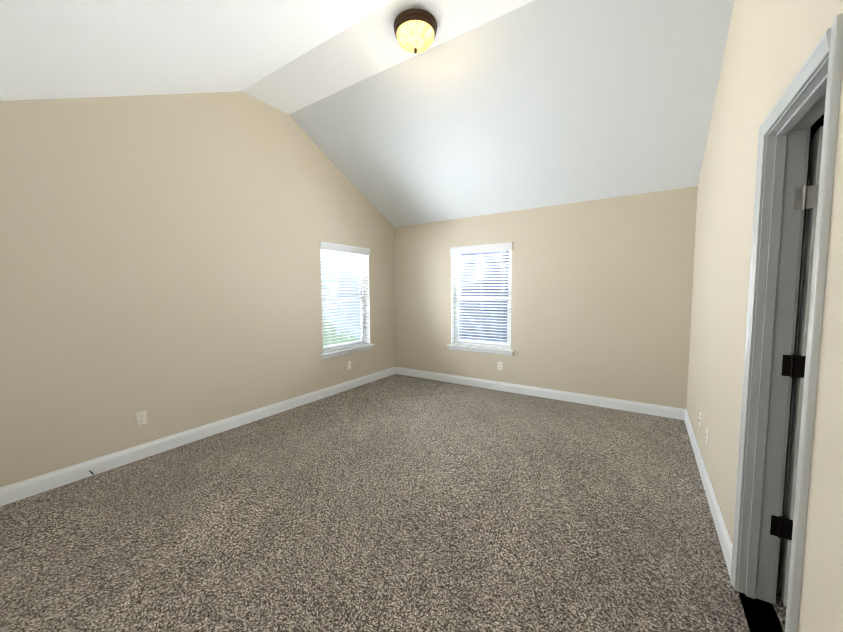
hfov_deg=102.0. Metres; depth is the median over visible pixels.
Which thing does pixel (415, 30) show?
lamp
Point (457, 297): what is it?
window
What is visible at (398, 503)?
floor
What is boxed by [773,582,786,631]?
floor carpet
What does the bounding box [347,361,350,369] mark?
electrical outlet
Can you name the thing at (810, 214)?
door
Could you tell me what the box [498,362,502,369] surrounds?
electrical outlet
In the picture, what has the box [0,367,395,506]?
baseboard
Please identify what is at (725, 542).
baseboard
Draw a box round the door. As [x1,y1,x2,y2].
[770,126,822,606]
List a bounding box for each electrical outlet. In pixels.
[136,410,146,425]
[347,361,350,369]
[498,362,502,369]
[698,412,701,428]
[706,428,708,446]
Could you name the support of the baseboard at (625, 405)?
attached to the wall at (601, 298)
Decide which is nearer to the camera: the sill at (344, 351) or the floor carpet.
the floor carpet
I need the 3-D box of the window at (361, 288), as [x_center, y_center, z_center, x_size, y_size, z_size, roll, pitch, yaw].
[-1.093,-0.250,4.829,0.176,1.474,0.936,2,5,33]
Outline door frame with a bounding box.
[730,13,842,631]
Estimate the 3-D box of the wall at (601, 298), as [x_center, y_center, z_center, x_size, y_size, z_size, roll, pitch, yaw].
[1.225,-0.177,4.689,4.208,2.440,0.150,2,5,33]
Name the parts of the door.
door hinge, door hinge, door hinge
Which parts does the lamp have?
glass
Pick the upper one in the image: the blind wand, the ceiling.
the ceiling
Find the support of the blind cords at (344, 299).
hanging from the window at (361, 288)
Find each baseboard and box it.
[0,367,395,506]
[396,367,683,419]
[684,409,731,575]
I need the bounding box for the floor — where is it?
[0,374,783,631]
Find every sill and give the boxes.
[320,344,374,359]
[447,344,513,355]
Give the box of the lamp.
[393,9,436,53]
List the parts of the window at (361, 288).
left window blind rail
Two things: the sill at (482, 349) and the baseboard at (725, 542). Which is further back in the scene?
the sill at (482, 349)
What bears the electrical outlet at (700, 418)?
attached to the wall at (770, 46)
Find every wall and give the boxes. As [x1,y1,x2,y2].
[0,92,394,486]
[394,186,697,408]
[686,0,842,631]
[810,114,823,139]
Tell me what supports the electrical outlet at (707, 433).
attached to the wall at (770, 46)
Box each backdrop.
[320,250,360,345]
[459,250,508,342]
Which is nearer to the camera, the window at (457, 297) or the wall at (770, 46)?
the wall at (770, 46)
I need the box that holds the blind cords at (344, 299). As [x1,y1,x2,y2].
[326,251,362,349]
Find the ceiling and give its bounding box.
[0,0,734,226]
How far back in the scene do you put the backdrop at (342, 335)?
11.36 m
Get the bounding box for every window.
[319,241,369,352]
[450,242,512,349]
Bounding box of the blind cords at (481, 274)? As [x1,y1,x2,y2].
[460,254,502,301]
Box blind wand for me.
[327,267,365,306]
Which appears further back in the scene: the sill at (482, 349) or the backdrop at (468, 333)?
the backdrop at (468, 333)
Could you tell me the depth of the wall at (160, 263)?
2.94 m
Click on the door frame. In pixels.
(785, 158)
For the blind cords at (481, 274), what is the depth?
4.88 m
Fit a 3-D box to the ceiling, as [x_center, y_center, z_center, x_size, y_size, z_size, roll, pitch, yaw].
[-0.181,-1.624,2.453,4.208,1.418,5.236,2,5,33]
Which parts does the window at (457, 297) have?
back window blind rail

